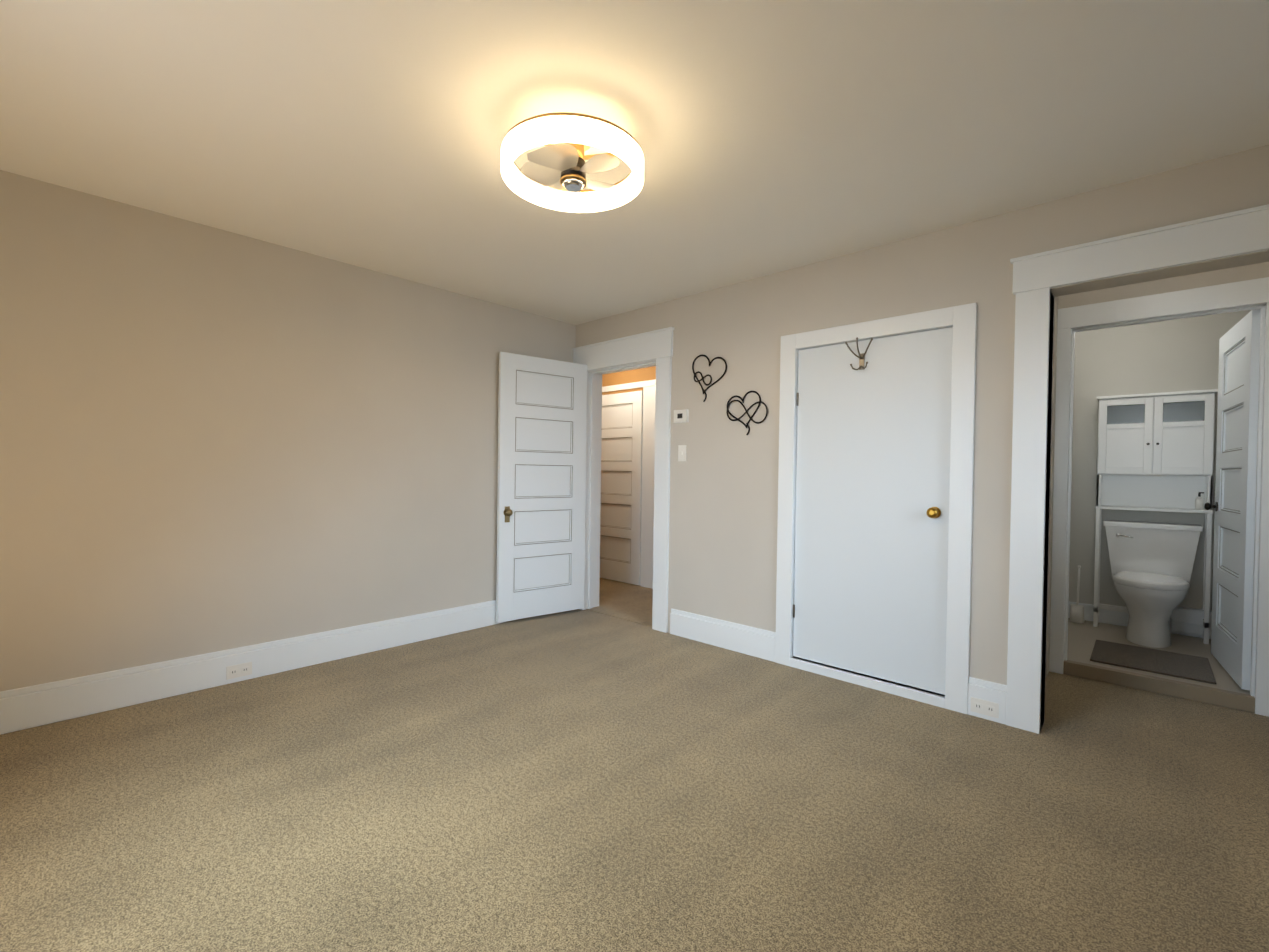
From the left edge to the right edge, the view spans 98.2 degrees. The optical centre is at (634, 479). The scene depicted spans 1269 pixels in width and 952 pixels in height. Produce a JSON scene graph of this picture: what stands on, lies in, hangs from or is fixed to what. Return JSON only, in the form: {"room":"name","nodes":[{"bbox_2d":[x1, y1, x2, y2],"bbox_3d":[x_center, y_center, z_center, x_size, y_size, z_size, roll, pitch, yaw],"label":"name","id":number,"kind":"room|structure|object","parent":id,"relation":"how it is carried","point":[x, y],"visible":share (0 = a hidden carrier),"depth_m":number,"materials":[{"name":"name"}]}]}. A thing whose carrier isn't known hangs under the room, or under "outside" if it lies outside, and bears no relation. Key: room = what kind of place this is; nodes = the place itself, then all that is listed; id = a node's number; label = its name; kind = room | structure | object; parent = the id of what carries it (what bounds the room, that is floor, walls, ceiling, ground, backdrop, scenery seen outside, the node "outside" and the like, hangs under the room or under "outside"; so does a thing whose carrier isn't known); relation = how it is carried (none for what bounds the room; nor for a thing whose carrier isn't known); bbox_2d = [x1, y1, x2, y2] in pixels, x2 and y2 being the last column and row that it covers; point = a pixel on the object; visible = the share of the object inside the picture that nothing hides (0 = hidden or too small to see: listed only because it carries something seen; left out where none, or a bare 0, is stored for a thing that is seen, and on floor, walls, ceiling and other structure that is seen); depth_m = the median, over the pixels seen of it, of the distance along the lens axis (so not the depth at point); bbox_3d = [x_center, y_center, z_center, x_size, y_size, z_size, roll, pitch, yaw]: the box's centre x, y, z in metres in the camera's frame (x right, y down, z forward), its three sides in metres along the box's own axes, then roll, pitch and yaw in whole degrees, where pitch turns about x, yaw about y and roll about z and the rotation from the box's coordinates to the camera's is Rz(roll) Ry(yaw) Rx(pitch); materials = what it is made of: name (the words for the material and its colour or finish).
{"room":"empty bedroom","nodes":[
{"label":"empty bedroom","id":0,"kind":"room"},
{"bbox_2d":[0,170,575,691],"bbox_3d":[-1.828,-0.113,3.457,0.120,2.440,4.000,1,1,43],"label":"wall","id":1,"kind":"structure","parent":0,"point":[214,440],"depth_m":2.94,"materials":[{"name":"paint"}]},
{"bbox_2d":[0,600,516,734],"bbox_3d":[-1.792,1.016,3.424,0.020,0.185,3.700,1,1,43],"label":"baseboard","id":2,"kind":"structure","parent":1,"relation":"attached to","point":[22,708],"depth_m":2.92,"materials":[{"name":"white wood"}]},
{"bbox_2d":[226,662,251,679],"bbox_3d":[-2.160,1.046,3.008,0.008,0.070,0.116,1,1,43],"label":"electrical outlet","id":3,"kind":"object","parent":2,"relation":"attached to","point":[238,670],"visible":1,"depth_m":3.00,"materials":[{"name":"white plastic"}]},
{"bbox_2d":[586,578,652,626],"bbox_3d":[-0.196,1.130,5.210,2.800,0.054,1.050,1,1,43],"label":"floor","id":4,"kind":"structure","parent":0,"point":[627,601],"depth_m":4.98,"materials":[{"name":"beige carpet"}]},
{"bbox_2d":[602,366,655,585],"bbox_3d":[0.213,-0.113,5.615,3.000,2.440,0.100,1,1,43],"label":"wall","id":5,"kind":"structure","parent":0,"point":[632,376],"depth_m":5.79,"materials":[{"name":"paint"}]},
{"bbox_2d":[600,390,642,584],"bbox_3d":[-0.221,0.084,5.889,0.754,2.000,0.086,1,1,43],"label":"hall door","id":6,"kind":"structure","parent":5,"relation":"in","point":[621,485],"depth_m":5.83,"materials":[{"name":"white wood"}]},
{"bbox_2d":[602,379,655,588],"bbox_3d":[0.303,0.056,5.445,2.430,2.110,0.026,1,1,43],"label":"door frame","id":7,"kind":"structure","parent":5,"relation":"attached to","point":[648,464],"depth_m":5.59,"materials":[{"name":"white wood"}]},
{"bbox_2d":[0,609,1268,951],"bbox_3d":[0.079,1.173,2.308,4.524,0.050,4.915,1,1,43],"label":"floor carpet","id":8,"kind":"object","parent":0,"point":[578,781],"visible":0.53,"depth_m":1.90,"materials":[{"name":"beige carpet"}]},
{"bbox_2d":[0,0,1268,324],"bbox_3d":[0.305,-1.352,3.330,6.400,0.100,6.720,1,1,43],"label":"ceiling","id":9,"kind":"structure","parent":0,"point":[772,136],"depth_m":1.95,"materials":[{"name":"paint"}]},
{"bbox_2d":[501,112,643,212],"bbox_3d":[-0.226,-1.188,2.044,0.524,0.210,0.524,1,1,43],"label":"light fixture","id":10,"kind":"object","parent":9,"relation":"attached to","point":[549,175],"visible":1,"depth_m":1.96,"materials":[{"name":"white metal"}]},
{"bbox_2d":[576,145,1268,730],"bbox_3d":[1.095,-0.071,3.367,4.524,2.440,0.150,1,1,43],"label":"wall","id":11,"kind":"structure","parent":0,"point":[724,521],"depth_m":3.10,"materials":[{"name":"paint"}]},
{"bbox_2d":[496,352,586,621],"bbox_3d":[-0.712,0.062,4.384,0.782,2.040,0.112,0,1,-38],"label":"bedroom door","id":12,"kind":"structure","parent":11,"relation":"in","point":[542,428],"depth_m":4.36,"materials":[{"name":"white wood"}]},
{"bbox_2d":[573,327,673,632],"bbox_3d":[-0.077,0.001,4.448,1.092,2.233,0.206,1,1,43],"label":"door frame","id":13,"kind":"structure","parent":11,"relation":"attached to","point":[652,348],"depth_m":4.24,"materials":[{"name":"white wood"}]},
{"bbox_2d":[674,409,688,422],"bbox_3d":[0.334,-0.454,3.956,0.120,0.090,0.025,1,1,43],"label":"thermostat","id":14,"kind":"object","parent":11,"relation":"attached to","point":[681,416],"visible":0.98,"depth_m":3.94,"materials":[{"name":"white plastic"}]},
{"bbox_2d":[678,445,685,460],"bbox_3d":[0.340,-0.188,3.956,0.070,0.116,0.016,1,1,43],"label":"switch plate","id":15,"kind":"object","parent":11,"relation":"attached to","point":[681,452],"visible":1,"depth_m":3.95,"materials":[{"name":"white plastic"}]},
{"bbox_2d":[692,354,726,401],"bbox_3d":[0.513,-0.702,3.794,0.292,0.334,0.019,1,1,43],"label":"art","id":16,"kind":"object","parent":11,"relation":"attached to","point":[698,381],"visible":1,"depth_m":3.81,"materials":[{"name":"black metal"}]},
{"bbox_2d":[670,608,775,661],"bbox_3d":[0.577,1.044,3.733,0.849,0.185,0.020,1,1,43],"label":"baseboard","id":17,"kind":"structure","parent":11,"relation":"attached to","point":[752,641],"depth_m":3.69,"materials":[{"name":"white wood"}]},
{"bbox_2d":[726,391,767,434],"bbox_3d":[0.732,-0.431,3.590,0.313,0.289,0.019,1,1,43],"label":"art","id":18,"kind":"object","parent":11,"relation":"attached to","point":[741,403],"visible":1,"depth_m":3.58,"materials":[{"name":"black metal"}]},
{"bbox_2d":[793,327,952,694],"bbox_3d":[1.279,0.157,3.070,0.844,1.880,0.120,1,1,43],"label":"closet door","id":19,"kind":"structure","parent":11,"relation":"in","point":[872,500],"depth_m":3.05,"materials":[{"name":"white wood"}]},
{"bbox_2d":[775,303,976,713],"bbox_3d":[1.334,0.138,3.129,1.048,2.030,0.170,1,1,43],"label":"door frame","id":20,"kind":"structure","parent":11,"relation":"attached to","point":[963,318],"depth_m":2.82,"materials":[{"name":"white wood"}]},
{"bbox_2d":[970,697,998,717],"bbox_3d":[1.698,1.108,2.670,0.116,0.070,0.008,1,1,43],"label":"electrical outlet","id":21,"kind":"object","parent":11,"relation":"attached to","point":[985,707],"visible":1,"depth_m":2.67,"materials":[{"name":"white plastic"}]},
{"bbox_2d":[1006,204,1268,733],"bbox_3d":[2.168,0.075,2.242,1.097,2.203,0.035,1,1,43],"label":"door frame","id":22,"kind":"structure","parent":11,"relation":"attached to","point":[1041,274],"depth_m":2.58,"materials":[{"name":"white wood"}]},
{"bbox_2d":[1045,295,1064,678],"bbox_3d":[2.227,-0.052,3.031,0.090,2.440,0.900,1,1,43],"label":"wall","id":23,"kind":"structure","parent":0,"point":[1059,302],"depth_m":3.27,"materials":[{"name":"paint"}]},
{"bbox_2d":[1067,618,1249,694],"bbox_3d":[3.288,1.166,3.596,1.340,0.120,1.348,1,1,43],"label":"floor","id":24,"kind":"structure","parent":0,"point":[1084,637],"depth_m":3.62,"materials":[{"name":"beige tile"}]},
{"bbox_2d":[1070,565,1083,623],"bbox_3d":[3.413,0.881,4.236,0.090,0.437,0.090,1,1,43],"label":"toilet brush","id":25,"kind":"object","parent":24,"relation":"on","point":[1076,612],"visible":1,"depth_m":4.22,"materials":[{"name":"white plastic"}]},
{"bbox_2d":[1103,519,1202,647],"bbox_3d":[3.543,0.710,3.784,0.510,0.795,0.700,1,1,43],"label":"toilet","id":26,"kind":"object","parent":24,"relation":"on","point":[1152,563],"visible":1,"depth_m":3.77,"materials":[{"name":"white ceramic"}]},
{"bbox_2d":[1090,640,1216,684],"bbox_3d":[3.146,1.101,3.361,0.530,0.012,0.565,1,1,43],"label":"bath rug","id":27,"kind":"object","parent":24,"relation":"on","point":[1184,666],"visible":1,"depth_m":3.32,"materials":[{"name":"grey fabric"}]},
{"bbox_2d":[1093,389,1217,643],"bbox_3d":[3.721,0.248,3.963,0.624,1.717,0.208,1,1,43],"label":"tall cabinet","id":28,"kind":"object","parent":24,"relation":"on","point":[1155,451],"visible":0.94,"depth_m":3.92,"materials":[{"name":"white wood"}]},
{"bbox_2d":[1195,492,1203,509],"bbox_3d":[3.888,0.149,3.785,0.041,0.120,0.038,1,1,43],"label":"soap bottle","id":29,"kind":"object","parent":28,"relation":"on","point":[1199,502],"visible":0.98,"depth_m":3.78,"materials":[{"name":"white plastic"}]},
{"bbox_2d":[1069,310,1250,610],"bbox_3d":[3.797,-0.044,4.110,1.540,2.440,0.100,1,1,43],"label":"wall","id":30,"kind":"structure","parent":0,"point":[1175,355],"depth_m":4.12,"materials":[{"name":"beige paint"}]},
{"bbox_2d":[1068,601,1211,638],"bbox_3d":[3.326,1.006,3.633,1.340,0.200,1.240,1,1,43],"label":"baseboard","id":31,"kind":"structure","parent":30,"relation":"attached to","point":[1185,621],"depth_m":3.90,"materials":[{"name":"white wood"}]},
{"bbox_2d":[1065,262,1268,307],"bbox_3d":[2.919,-0.043,3.070,1.050,2.440,0.100,1,1,43],"label":"wall","id":32,"kind":"structure","parent":0,"point":[1228,275],"depth_m":3.00,"materials":[{"name":"paint"}]},
{"bbox_2d":[1063,660,1254,712],"bbox_3d":[2.878,1.139,3.065,0.768,0.076,0.053,1,1,43],"label":"sill","id":33,"kind":"structure","parent":32,"relation":"attached to","point":[1216,696],"depth_m":3.01,"materials":[{"name":"brown wood"}]},
{"bbox_2d":[1204,309,1260,689],"bbox_3d":[3.447,0.109,3.162,0.146,1.985,0.772,1,1,38],"label":"bathroom door","id":34,"kind":"structure","parent":32,"relation":"in","point":[1235,481],"depth_m":3.09,"materials":[{"name":"white wood"}]}
]}

